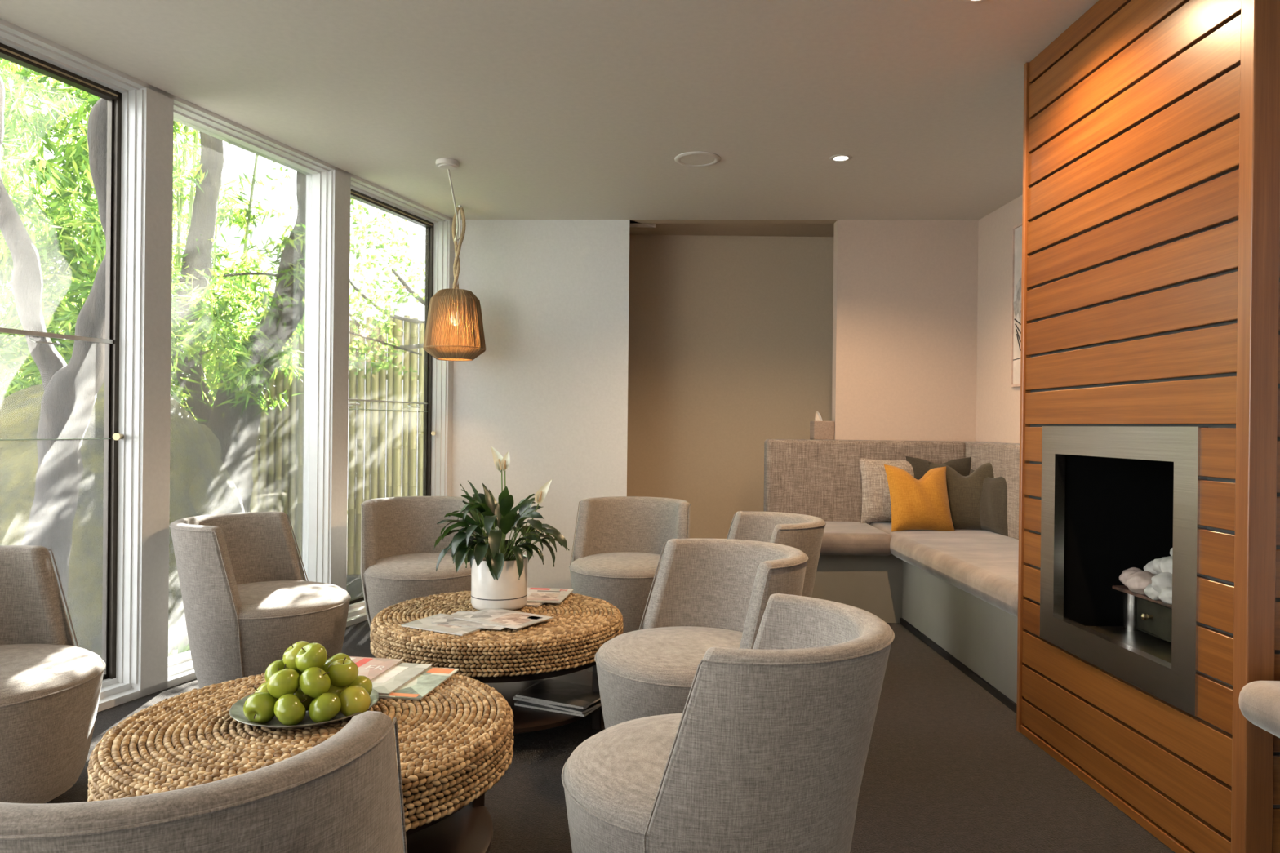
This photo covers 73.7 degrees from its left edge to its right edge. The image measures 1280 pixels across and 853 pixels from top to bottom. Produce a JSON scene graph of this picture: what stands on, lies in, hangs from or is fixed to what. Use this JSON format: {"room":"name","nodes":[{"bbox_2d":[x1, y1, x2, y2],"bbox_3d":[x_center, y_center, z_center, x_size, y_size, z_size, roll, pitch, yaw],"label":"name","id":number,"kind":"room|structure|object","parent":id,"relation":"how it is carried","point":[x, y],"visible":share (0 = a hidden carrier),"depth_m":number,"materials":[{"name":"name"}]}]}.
{"room":"waiting lounge","nodes":[
{"label":"waiting lounge","id":0,"kind":"room"},
{"bbox_2d":[452,219,629,592],"bbox_3d":[-0.695,-0.166,6.133,1.210,2.560,0.909,1,0,-1],"label":"wall","id":1,"kind":"structure","parent":0,"point":[548,388],"depth_m":5.71,"materials":[{"name":"paint"}]},
{"bbox_2d":[0,35,143,688],"bbox_3d":[-2.272,-0.163,3.010,0.155,2.419,1.034,1,0,19],"label":"window","id":2,"kind":"structure","parent":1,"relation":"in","point":[125,108],"depth_m":3.47,"materials":[{"name":"white paint"}]},
{"bbox_2d":[131,83,173,697],"bbox_3d":[-2.084,-0.147,3.562,0.180,2.500,0.132,1,0,19],"label":"trim","id":3,"kind":"structure","parent":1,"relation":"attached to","point":[158,108],"depth_m":3.52,"materials":[{"name":"paint"}]},
{"bbox_2d":[0,17,453,221],"bbox_3d":[-2.782,-1.389,1.426,0.170,0.026,9.448,1,0,19],"label":"trim","id":4,"kind":"structure","parent":1,"relation":"attached to","point":[11,32],"depth_m":3.75,"materials":[{"name":"white paint"}]},
{"bbox_2d":[97,605,367,712],"bbox_3d":[-2.809,1.096,1.430,0.170,0.105,9.448,1,0,19],"label":"trim","id":5,"kind":"structure","parent":1,"relation":"attached to","point":[114,695],"depth_m":3.60,"materials":[{"name":"white paint"}]},
{"bbox_2d":[168,109,333,666],"bbox_3d":[-1.900,-0.160,4.115,0.155,2.419,1.034,1,0,19],"label":"window","id":6,"kind":"structure","parent":1,"relation":"in","point":[286,202],"depth_m":4.48,"materials":[{"name":"clear glass"}]},
{"bbox_2d":[328,166,351,590],"bbox_3d":[-1.712,-0.145,4.667,0.180,2.500,0.132,1,0,19],"label":"trim","id":7,"kind":"structure","parent":1,"relation":"attached to","point":[341,182],"depth_m":4.63,"materials":[{"name":"paint"}]},
{"bbox_2d":[346,184,448,609],"bbox_3d":[-1.530,-0.158,5.219,0.155,2.419,1.030,1,0,19],"label":"window","id":8,"kind":"structure","parent":1,"relation":"in","point":[397,426],"depth_m":5.29,"materials":[{"name":"clear glass"}]},
{"bbox_2d":[444,217,454,496],"bbox_3d":[-1.337,-0.142,5.787,0.180,2.500,0.170,1,0,19],"label":"trim","id":9,"kind":"structure","parent":1,"relation":"attached to","point":[451,246],"depth_m":5.69,"materials":[{"name":"paint"}]},
{"bbox_2d":[0,0,1098,236],"bbox_3d":[-0.634,-1.529,1.836,7.835,0.300,10.100,1,0,-1],"label":"ceiling","id":10,"kind":"structure","parent":0,"point":[546,109],"depth_m":3.52,"materials":[{"name":"paint"}]},
{"bbox_2d":[422,158,485,360],"bbox_3d":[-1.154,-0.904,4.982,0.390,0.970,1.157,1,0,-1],"label":"pendant lamp","id":11,"kind":"object","parent":10,"relation":"hanging from","point":[455,313],"visible":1,"depth_m":5.23,"materials":[{"name":"brown wicker"}]},
{"bbox_2d":[674,151,720,166],"bbox_3d":[0.295,-1.367,4.374,0.236,0.010,0.236,1,0,-1],"label":"ceiling speaker","id":12,"kind":"object","parent":10,"relation":"attached to","point":[698,158],"visible":1,"depth_m":4.35,"materials":[{"name":"white plastic"}]},
{"bbox_2d":[680,155,715,164],"bbox_3d":[0.295,-1.369,4.374,0.178,0.007,0.178,1,0,-1],"label":"grille","id":13,"kind":"object","parent":12,"relation":"attached to","point":[685,159],"depth_m":4.37,"materials":[{"name":"white plastic"}]},
{"bbox_2d":[829,154,852,161],"bbox_3d":[1.019,-1.362,4.331,0.112,0.005,0.112,1,0,-1],"label":"recessed light","id":14,"kind":"object","parent":10,"relation":"in","point":[838,157],"visible":1,"depth_m":4.33,"materials":[{"name":"white plastic"}]},
{"bbox_2d":[963,0,986,2],"bbox_3d":[1.066,-1.359,2.682,0.112,0.005,0.112,1,0,-1],"label":"recessed light","id":15,"kind":"object","parent":10,"relation":"in","point":[967,1],"visible":1,"depth_m":2.72,"materials":[{"name":"white plastic"}]},
{"bbox_2d":[44,620,1174,852],"bbox_3d":[-0.582,1.147,1.742,7.475,0.050,9.500,1,0,-1],"label":"floor","id":16,"kind":"structure","parent":0,"point":[948,768],"depth_m":2.72,"materials":[{"name":"carpet"}]},
{"bbox_2d":[0,545,106,804],"bbox_3d":[-1.948,0.745,2.458,0.706,0.722,0.645,1,0,5],"label":"tub chair","id":17,"kind":"object","parent":16,"relation":"on","point":[51,686],"visible":0.99,"depth_m":2.45,"materials":[{"name":"beige fabric"}]},
{"bbox_2d":[0,711,407,852],"bbox_3d":[-0.660,0.761,1.220,0.645,0.722,0.706,1,0,-17],"label":"tub chair","id":18,"kind":"object","parent":16,"relation":"on","point":[340,794],"visible":1,"depth_m":0.98,"materials":[{"name":"beige fabric"}]},
{"bbox_2d":[168,511,351,688],"bbox_3d":[-1.582,0.747,3.573,0.706,0.722,0.645,1,0,-6],"label":"tub chair","id":19,"kind":"object","parent":16,"relation":"on","point":[246,594],"visible":0.91,"depth_m":3.34,"materials":[{"name":"beige fabric"}]},
{"bbox_2d":[87,672,513,852],"bbox_3d":[-0.799,0.916,2.112,0.959,0.405,0.958,1,0,24],"label":"coffee table","id":20,"kind":"object","parent":16,"relation":"on","point":[456,741],"visible":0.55,"depth_m":1.97,"materials":[{"name":"brown wicker"}]},
{"bbox_2d":[229,688,379,728],"bbox_3d":[-0.837,0.703,2.141,0.350,0.024,0.350,1,0,-1],"label":"serving plate","id":21,"kind":"object","parent":20,"relation":"on","point":[236,711],"visible":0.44,"depth_m":2.05,"materials":[{"name":"grey metal"}]},
{"bbox_2d":[243,692,275,724],"bbox_3d":[-0.906,0.673,2.040,0.076,0.076,0.070,1,0,28],"label":"apple","id":22,"kind":"object","parent":21,"relation":"on","point":[258,708],"visible":0.94,"depth_m":2.02,"materials":[{"name":"green food"}]},
{"bbox_2d":[266,667,300,698],"bbox_3d":[-0.860,0.621,2.061,0.077,0.071,0.073,1,0,-44],"label":"apple","id":23,"kind":"object","parent":22,"relation":"on","point":[283,682],"visible":0.86,"depth_m":2.03,"materials":[{"name":"green food"}]},
{"bbox_2d":[253,682,278,701],"bbox_3d":[-0.927,0.672,2.119,0.071,0.074,0.077,1,0,-14],"label":"apple","id":24,"kind":"object","parent":21,"relation":"on","point":[263,687],"visible":0.2,"depth_m":2.10,"materials":[{"name":"green food"}]},
{"bbox_2d":[264,659,296,683],"bbox_3d":[-0.895,0.620,2.130,0.073,0.072,0.076,1,0,31],"label":"apple","id":25,"kind":"object","parent":24,"relation":"on","point":[272,668],"visible":0.35,"depth_m":2.11,"materials":[{"name":"green food"}]},
{"bbox_2d":[282,640,309,671],"bbox_3d":[-0.858,0.576,2.145,0.074,0.072,0.077,1,0,-25],"label":"apple","id":26,"kind":"object","parent":25,"relation":"on","point":[290,654],"visible":0.54,"depth_m":2.12,"materials":[{"name":"green food"}]},
{"bbox_2d":[273,693,306,725],"bbox_3d":[-0.830,0.673,2.027,0.073,0.074,0.075,1,0,12],"label":"apple","id":27,"kind":"object","parent":21,"relation":"on","point":[289,709],"visible":0.99,"depth_m":2.00,"materials":[{"name":"green food"}]},
{"bbox_2d":[293,687,315,711],"bbox_3d":[-0.831,0.669,2.122,0.077,0.072,0.077,1,0,23],"label":"apple","id":28,"kind":"object","parent":21,"relation":"on","point":[299,693],"visible":0.13,"depth_m":2.09,"materials":[{"name":"green food"}]},
{"bbox_2d":[308,692,341,723],"bbox_3d":[-0.755,0.675,2.046,0.074,0.071,0.076,1,0,13],"label":"apple","id":29,"kind":"object","parent":21,"relation":"on","point":[325,707],"visible":0.98,"depth_m":2.02,"materials":[{"name":"green food"}]},
{"bbox_2d":[298,666,330,697],"bbox_3d":[-0.789,0.621,2.072,0.072,0.072,0.076,1,0,10],"label":"apple","id":30,"kind":"object","parent":29,"relation":"on","point":[313,682],"visible":0.96,"depth_m":2.05,"materials":[{"name":"green food"}]},
{"bbox_2d":[294,642,327,672],"bbox_3d":[-0.813,0.573,2.111,0.073,0.072,0.077,1,0,-42],"label":"apple","id":31,"kind":"object","parent":30,"relation":"on","point":[312,655],"visible":0.84,"depth_m":2.09,"materials":[{"name":"green food"}]},
{"bbox_2d":[328,684,347,696],"bbox_3d":[-0.769,0.672,2.138,0.076,0.072,0.077,1,0,5],"label":"apple","id":32,"kind":"object","parent":21,"relation":"on","point":[337,691],"visible":0.09,"depth_m":2.11,"materials":[{"name":"green food"}]},
{"bbox_2d":[326,657,358,687],"bbox_3d":[-0.746,0.614,2.138,0.077,0.072,0.077,1,0,19],"label":"apple","id":33,"kind":"object","parent":32,"relation":"on","point":[342,673],"visible":0.94,"depth_m":2.11,"materials":[{"name":"green food"}]},
{"bbox_2d":[338,685,370,717],"bbox_3d":[-0.701,0.676,2.094,0.072,0.073,0.077,1,0,31],"label":"apple","id":34,"kind":"object","parent":21,"relation":"on","point":[354,699],"visible":0.86,"depth_m":2.07,"materials":[{"name":"green food"}]},
{"bbox_2d":[347,675,372,694],"bbox_3d":[-0.728,0.673,2.194,0.077,0.072,0.075,1,0,-20],"label":"apple","id":35,"kind":"object","parent":21,"relation":"on","point":[364,682],"visible":0.34,"depth_m":2.18,"materials":[{"name":"green food"}]},
{"bbox_3d":[-0.818,0.669,2.245,0.077,0.071,0.077,6,24,6],"label":"apple","id":36,"kind":"object","parent":21,"relation":"on","visible":0},
{"bbox_2d":[322,653,351,672],"bbox_3d":[-0.783,0.621,2.202,0.074,0.070,0.077,1,0,17],"label":"apple","id":37,"kind":"object","parent":36,"relation":"on","point":[340,655],"visible":0.37,"depth_m":2.18,"materials":[{"name":"green food"}]},
{"bbox_2d":[378,666,459,700],"bbox_3d":[-0.657,0.714,2.390,0.210,0.005,0.280,1,0,9],"label":"magazine","id":38,"kind":"object","parent":20,"relation":"on","point":[420,686],"visible":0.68,"depth_m":2.36,"materials":[{"name":"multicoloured paper"}]},
{"bbox_2d":[371,662,431,695],"bbox_3d":[-0.744,0.708,2.413,0.210,0.005,0.280,1,0,10],"label":"magazine","id":39,"kind":"object","parent":38,"relation":"on","point":[395,677],"visible":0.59,"depth_m":2.40,"materials":[{"name":"white paper"}]},
{"bbox_2d":[349,656,402,680],"bbox_3d":[-0.837,0.701,2.441,0.210,0.006,0.280,1,0,9],"label":"magazine","id":40,"kind":"object","parent":39,"relation":"on","point":[371,668],"visible":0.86,"depth_m":2.50,"materials":[{"name":"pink paper"}]},
{"bbox_2d":[402,804,493,852],"bbox_3d":[-0.800,1.032,2.113,0.860,0.025,0.860,1,0,19],"label":"shelf","id":41,"kind":"object","parent":20,"relation":"attached to","point":[469,829],"depth_m":2.14,"materials":[{"name":"brown wood"}]},
{"bbox_2d":[360,496,483,628],"bbox_3d":[-1.136,0.751,4.458,0.645,0.722,0.706,1,0,-36],"label":"tub chair","id":42,"kind":"object","parent":16,"relation":"on","point":[399,558],"visible":0.66,"depth_m":4.36,"materials":[{"name":"beige fabric"}]},
{"bbox_2d":[369,590,623,733],"bbox_3d":[-0.545,0.917,3.308,0.958,0.405,0.959,1,0,-19],"label":"coffee table","id":43,"kind":"object","parent":16,"relation":"on","point":[561,647],"visible":0.67,"depth_m":2.98,"materials":[{"name":"brown wicker"}]},
{"bbox_2d":[400,613,484,635],"bbox_3d":[-0.682,0.712,3.075,0.280,0.006,0.210,1,0,28],"label":"magazine","id":44,"kind":"object","parent":43,"relation":"on","point":[424,624],"visible":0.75,"depth_m":3.02,"materials":[{"name":"white paper"}]},
{"bbox_2d":[431,610,505,630],"bbox_3d":[-0.586,0.708,3.123,0.280,0.004,0.210,1,0,18],"label":"magazine","id":45,"kind":"object","parent":44,"relation":"on","point":[449,620],"visible":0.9,"depth_m":3.06,"materials":[{"name":"white paper"}]},
{"bbox_2d":[453,608,552,629],"bbox_3d":[-0.502,0.704,3.142,0.300,0.004,0.210,1,0,32],"label":"magazine","id":46,"kind":"object","parent":45,"relation":"on","point":[514,620],"visible":1,"depth_m":3.13,"materials":[{"name":"paper"}]},
{"bbox_2d":[471,553,527,610],"bbox_3d":[-0.559,0.617,3.392,0.221,0.198,0.221,1,0,-1],"label":"pot","id":47,"kind":"object","parent":43,"relation":"on","point":[508,593],"depth_m":3.30,"materials":[{"name":"white ceramic"}]},
{"bbox_2d":[433,445,568,610],"bbox_3d":[-0.548,0.397,3.390,0.531,0.640,0.482,1,0,-1],"label":"peace lily","id":48,"kind":"object","parent":43,"relation":"on","point":[499,575],"visible":1,"depth_m":3.31,"materials":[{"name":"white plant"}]},
{"bbox_2d":[524,602,544,607],"bbox_3d":[-0.472,0.714,3.553,0.210,0.007,0.280,1,0,15],"label":"magazine","id":49,"kind":"object","parent":43,"relation":"on","point":[528,604],"visible":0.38,"depth_m":3.41,"materials":[{"name":"beige paper"}]},
{"bbox_2d":[527,587,573,603],"bbox_3d":[-0.408,0.707,3.579,0.210,0.006,0.280,1,0,7],"label":"magazine","id":50,"kind":"object","parent":49,"relation":"on","point":[545,595],"visible":0.95,"depth_m":3.57,"materials":[{"name":"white paper"}]},
{"bbox_2d":[484,669,601,733],"bbox_3d":[-0.547,1.033,3.308,0.860,0.025,0.860,1,0,-24],"label":"shelf","id":51,"kind":"object","parent":43,"relation":"attached to","point":[526,720],"depth_m":3.07,"materials":[{"name":"brown wood"}]},
{"bbox_2d":[514,700,601,717],"bbox_3d":[-0.284,1.018,3.162,0.290,0.009,0.220,1,0,24],"label":"magazine","id":52,"kind":"object","parent":43,"relation":"on","point":[522,704],"visible":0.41,"depth_m":3.07,"materials":[{"name":"grey paper"}]},
{"bbox_2d":[524,699,600,714],"bbox_3d":[-0.272,1.008,3.172,0.290,0.009,0.220,1,0,31],"label":"magazine","id":53,"kind":"object","parent":52,"relation":"on","point":[597,704],"visible":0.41,"depth_m":3.05,"materials":[{"name":"black paper"}]},
{"bbox_2d":[512,680,587,709],"bbox_3d":[-0.294,0.999,3.182,0.290,0.009,0.220,1,0,19],"label":"magazine","id":54,"kind":"object","parent":53,"relation":"on","point":[515,698],"visible":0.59,"depth_m":3.11,"materials":[{"name":"grey paper"}]},
{"bbox_2d":[515,679,600,709],"bbox_3d":[-0.278,0.989,3.162,0.290,0.009,0.220,1,0,27],"label":"magazine","id":55,"kind":"object","parent":54,"relation":"on","point":[548,691],"visible":0.88,"depth_m":3.14,"materials":[{"name":"black paper"}]},
{"bbox_2d":[568,496,690,633],"bbox_3d":[-0.056,0.763,4.576,0.645,0.722,0.706,1,0,7],"label":"tub chair","id":56,"kind":"object","parent":16,"relation":"on","point":[620,541],"visible":0.57,"depth_m":4.64,"materials":[{"name":"beige fabric"}]},
{"bbox_2d":[594,538,808,728],"bbox_3d":[0.197,0.768,2.812,0.706,0.722,0.645,1,0,-37],"label":"tub chair","id":57,"kind":"object","parent":16,"relation":"on","point":[706,593],"visible":0.53,"depth_m":2.82,"materials":[{"name":"beige fabric"}]},
{"bbox_2d":[561,593,894,852],"bbox_3d":[0.177,0.769,1.847,0.706,0.722,0.645,1,0,29],"label":"tub chair","id":58,"kind":"object","parent":16,"relation":"on","point":[766,752],"visible":1,"depth_m":1.57,"materials":[{"name":"beige fabric"}]},
{"bbox_2d":[726,511,826,597],"bbox_3d":[0.473,0.769,3.842,0.706,0.722,0.645,1,0,-19],"label":"tub chair","id":59,"kind":"object","parent":16,"relation":"on","point":[805,533],"visible":0.3,"depth_m":3.72,"materials":[{"name":"beige fabric"}]},
{"bbox_2d":[763,439,1019,713],"bbox_3d":[1.523,0.616,4.427,1.380,1.050,2.436,1,0,-1],"label":"bench","id":60,"kind":"object","parent":16,"relation":"on","point":[956,591],"visible":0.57,"depth_m":4.84,"materials":[{"name":"fabric"}]},
{"bbox_2d":[809,411,834,439],"bbox_3d":[1.218,-0.006,5.712,0.136,0.190,0.130,1,0,-1],"label":"tissue box","id":61,"kind":"object","parent":60,"relation":"on","point":[819,428],"visible":0.92,"depth_m":5.65,"materials":[{"name":"cardboard"}]},
{"bbox_2d":[819,521,891,555],"bbox_3d":[1.150,0.670,5.166,0.643,0.128,0.722,1,0,-1],"label":"seat cushion","id":62,"kind":"object","parent":60,"relation":"on","point":[839,538],"depth_m":4.83,"materials":[{"name":"fabric"}]},
{"bbox_2d":[763,439,965,524],"bbox_3d":[1.450,0.394,5.543,1.277,0.610,0.130,1,0,2],"label":"cushion","id":63,"kind":"object","parent":60,"relation":"on","point":[822,479],"depth_m":5.49,"materials":[{"name":"grey fabric"}]},
{"bbox_2d":[858,457,921,523],"bbox_3d":[1.588,0.405,5.391,0.400,0.415,0.145,1,0,1],"label":"throw cushion","id":64,"kind":"object","parent":60,"relation":"on","point":[876,499],"visible":0.57,"depth_m":5.35,"materials":[{"name":"beige fabric"}]},
{"bbox_2d":[884,464,954,532],"bbox_3d":[1.655,0.426,5.047,0.413,0.398,0.192,1,0,-10],"label":"throw cushion","id":65,"kind":"object","parent":60,"relation":"on","point":[922,504],"visible":1,"depth_m":4.99,"materials":[{"name":"yellow fabric"}]},
{"bbox_2d":[905,456,970,479],"bbox_3d":[1.878,0.404,5.365,0.402,0.427,0.119,1,0,3],"label":"throw cushion","id":66,"kind":"object","parent":60,"relation":"on","point":[920,466],"visible":0.18,"depth_m":5.36,"materials":[{"name":"grey fabric"}]},
{"bbox_2d":[870,522,1018,617],"bbox_3d":[1.757,0.678,4.352,0.714,0.128,2.276,1,0,-1],"label":"seat cushion","id":67,"kind":"object","parent":60,"relation":"on","point":[983,564],"depth_m":4.14,"materials":[{"name":"fabric"}]},
{"bbox_2d":[928,462,994,529],"bbox_3d":[1.956,0.420,5.114,0.446,0.446,0.173,1,0,24],"label":"throw cushion","id":68,"kind":"object","parent":60,"relation":"on","point":[964,493],"visible":0.55,"depth_m":5.06,"materials":[{"name":"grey fabric"}]},
{"bbox_2d":[969,468,1008,536],"bbox_3d":[2.049,0.446,5.019,0.106,0.377,0.397,1,0,-18],"label":"throw cushion","id":69,"kind":"object","parent":60,"relation":"on","point":[993,500],"visible":0.71,"depth_m":4.92,"materials":[{"name":"grey fabric"}]},
{"bbox_2d":[963,441,1019,539],"bbox_3d":[2.158,0.403,4.406,0.115,0.610,2.351,1,0,-1],"label":"cushion","id":70,"kind":"object","parent":60,"relation":"on","point":[1004,457],"depth_m":4.88,"materials":[{"name":"grey fabric"}]},
{"bbox_2d":[1016,0,1279,852],"bbox_3d":[2.289,-0.098,2.628,1.709,2.499,1.172,1,0,-1],"label":"chimney breast","id":71,"kind":"object","parent":16,"relation":"on","point":[1150,281],"visible":0.9,"depth_m":2.33,"materials":[{"name":"brown wood"}]},
{"bbox_2d":[1040,426,1208,715],"bbox_3d":[1.677,0.377,2.627,0.486,0.750,0.826,1,0,-1],"label":"fireplace","id":72,"kind":"object","parent":71,"relation":"in","point":[1115,500],"visible":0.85,"depth_m":2.94,"materials":[{"name":"metal"}]},
{"bbox_2d":[1111,585,1172,643],"bbox_3d":[1.757,0.623,2.661,0.256,0.142,0.615,1,0,-1],"label":"box","id":73,"kind":"object","parent":72,"relation":"in","point":[1142,613],"visible":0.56,"depth_m":2.79,"materials":[{"name":"metal"}]},
{"bbox_2d":[1119,567,1142,586],"bbox_3d":[1.683,0.517,2.897,0.089,0.075,0.101,1,0,-1],"label":"pebble","id":74,"kind":"object","parent":73,"relation":"on","point":[1122,578],"visible":0.38,"depth_m":2.89,"materials":[{"name":"beige stone"}]},
{"bbox_2d":[1143,560,1158,575],"bbox_3d":[1.744,0.485,2.865,0.092,0.070,0.108,1,0,30],"label":"pebble","id":75,"kind":"object","parent":74,"relation":"on","point":[1148,567],"visible":0.16,"depth_m":2.85,"materials":[{"name":"grey stone"}]},
{"bbox_2d":[1124,570,1155,594],"bbox_3d":[1.656,0.514,2.806,0.108,0.077,0.091,1,0,14],"label":"pebble","id":76,"kind":"object","parent":73,"relation":"on","point":[1136,582],"visible":0.62,"depth_m":2.79,"materials":[{"name":"beige stone"}]},
{"bbox_2d":[1152,555,1169,573],"bbox_3d":[1.721,0.455,2.776,0.080,0.064,0.093,1,0,-44],"label":"pebble","id":77,"kind":"object","parent":76,"relation":"on","point":[1156,567],"visible":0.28,"depth_m":2.78,"materials":[{"name":"grey stone"}]},
{"bbox_2d":[1169,547,1173,555],"bbox_3d":[1.764,0.412,2.769,0.096,0.061,0.080,1,0,-29],"label":"pebble","id":78,"kind":"object","parent":77,"relation":"on","point":[1171,548],"visible":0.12,"depth_m":2.77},
{"bbox_2d":[1111,585,1172,608],"bbox_3d":[1.763,0.558,2.661,0.245,0.012,0.615,1,0,-1],"label":"tray","id":79,"kind":"object","parent":73,"relation":"on","point":[1144,598],"depth_m":2.81,"materials":[{"name":"metal"}]},
{"bbox_2d":[1143,583,1160,600],"bbox_3d":[1.650,0.528,2.723,0.074,0.053,0.080,1,0,18],"label":"pebble","id":80,"kind":"object","parent":73,"relation":"on","point":[1149,591],"visible":0.54,"depth_m":2.71,"materials":[{"name":"white stone"}]},
{"bbox_2d":[1151,572,1172,593],"bbox_3d":[1.661,0.495,2.686,0.094,0.076,0.078,1,0,2],"label":"pebble","id":81,"kind":"object","parent":73,"relation":"on","point":[1163,580],"visible":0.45,"depth_m":2.67,"materials":[{"name":"white stone"}]},
{"bbox_2d":[1159,555,1173,573],"bbox_3d":[1.691,0.444,2.697,0.088,0.066,0.088,1,0,31],"label":"pebble","id":82,"kind":"object","parent":81,"relation":"on","point":[1166,564],"visible":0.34,"depth_m":2.69,"materials":[{"name":"grey stone"}]},
{"bbox_2d":[1158,586,1172,604],"bbox_3d":[1.651,0.525,2.636,0.086,0.055,0.071,1,0,33],"label":"pebble","id":83,"kind":"object","parent":73,"relation":"on","point":[1166,595],"visible":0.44,"depth_m":2.63,"materials":[{"name":"white stone"}]},
{"bbox_2d":[1238,680,1279,737],"bbox_3d":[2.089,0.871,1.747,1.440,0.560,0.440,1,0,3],"label":"armchair","id":84,"kind":"object","parent":16,"relation":"on","point":[1259,701],"visible":1,"depth_m":1.91,"materials":[{"name":"fabric"}]},
{"bbox_2d":[626,234,833,538],"bbox_3d":[1.544,-0.142,6.504,3.283,2.560,0.200,1,0,0],"label":"wall","id":85,"kind":"structure","parent":0,"point":[731,337],"depth_m":6.40,"materials":[{"name":"beige paint"}]},
{"bbox_2d":[831,219,978,441],"bbox_3d":[1.794,-0.108,5.663,1.016,2.500,0.100,1,0,2],"label":"wall","id":86,"kind":"structure","parent":0,"point":[905,303],"depth_m":5.61,"materials":[{"name":"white paint"}]},
{"bbox_2d":[976,194,1022,443],"bbox_3d":[2.300,-0.101,4.403,0.144,2.500,2.390,1,0,-1],"label":"wall","id":87,"kind":"structure","parent":0,"point":[997,403],"depth_m":5.31,"materials":[{"name":"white paint"}]},
{"bbox_2d":[1010,222,1022,386],"bbox_3d":[2.219,-0.707,4.700,0.020,0.950,0.720,1,0,-1],"label":"framed print","id":88,"kind":"object","parent":87,"relation":"attached to","point":[1016,270],"visible":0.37,"depth_m":5.01,"materials":[{"name":"paper"}]},
{"bbox_3d":[-7.484,1.142,3.867,13.200,0.080,20.000,1,0,-1],"label":"ground","id":89,"kind":"structure","parent":0,"visible":0},
{"bbox_2d":[0,75,107,613],"bbox_3d":[-3.188,-0.615,3.810,2.912,3.826,1.683,1,0,-1],"label":"forked tree","id":90,"kind":"object","parent":89,"relation":"on","point":[68,398],"visible":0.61,"depth_m":3.51,"materials":[{"name":"grey plant"}]},
{"bbox_2d":[0,61,216,378],"bbox_3d":[-6.250,-1.540,8.303,3.420,5.381,2.439,1,0,-1],"label":"clump","id":91,"kind":"object","parent":89,"relation":"on","point":[34,102],"visible":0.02,"depth_m":8.43,"materials":[{"name":"green plant"}]},
{"bbox_2d":[0,57,227,400],"bbox_3d":[-4.306,-1.124,5.577,2.726,4.600,2.265,1,0,-1],"label":"tree","id":92,"kind":"object","parent":89,"relation":"on","point":[13,348],"visible":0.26,"depth_m":5.11,"materials":[{"name":"green plant"}]},
{"bbox_2d":[0,381,244,651],"bbox_3d":[-3.210,0.822,4.583,1.981,2.210,1.268,1,0,4],"label":"boulder","id":93,"kind":"object","parent":89,"relation":"on","point":[190,449],"visible":0.25,"depth_m":4.26,"materials":[{"name":"grey stone"}]},
{"bbox_2d":[0,70,260,408],"bbox_3d":[-3.072,-0.856,5.739,1.806,4.090,1.446,1,0,-1],"label":"tree","id":94,"kind":"object","parent":89,"relation":"on","point":[239,220],"visible":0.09,"depth_m":5.55,"materials":[{"name":"green plant"}]},
{"bbox_2d":[90,604,190,658],"bbox_3d":[-2.553,1.084,4.404,0.431,0.433,0.469,1,0,33],"label":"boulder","id":95,"kind":"object","parent":89,"relation":"on","point":[176,618],"visible":0.14,"depth_m":4.35,"materials":[{"name":"white stone"}]},
{"bbox_2d":[19,131,264,512],"bbox_3d":[-2.332,-1.052,6.529,2.216,4.901,3.992,1,0,-1],"label":"leaning tree","id":96,"kind":"object","parent":89,"relation":"on","point":[233,416],"visible":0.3,"depth_m":5.12,"materials":[{"name":"green plant"}]},
{"bbox_2d":[168,623,190,657],"bbox_3d":[-2.208,1.042,4.075,0.695,0.448,0.640,1,0,-1],"label":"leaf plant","id":97,"kind":"object","parent":89,"relation":"on","point":[180,649],"visible":0.09,"depth_m":4.09,"materials":[{"name":"plant"}]},
{"bbox_2d":[188,423,226,515],"bbox_3d":[-2.588,0.565,4.709,0.659,1.236,0.712,1,0,22],"label":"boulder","id":98,"kind":"object","parent":89,"relation":"on","point":[206,497],"visible":0.05,"depth_m":4.57,"materials":[{"name":"grey stone"}]},
{"bbox_2d":[172,320,264,512],"bbox_3d":[-2.655,0.132,6.898,3.350,2.120,0.119,1,0,0],"label":"bamboo fence","id":99,"kind":"object","parent":89,"relation":"on","point":[258,462],"visible":0.02,"depth_m":6.85,"materials":[{"name":"beige wood"}]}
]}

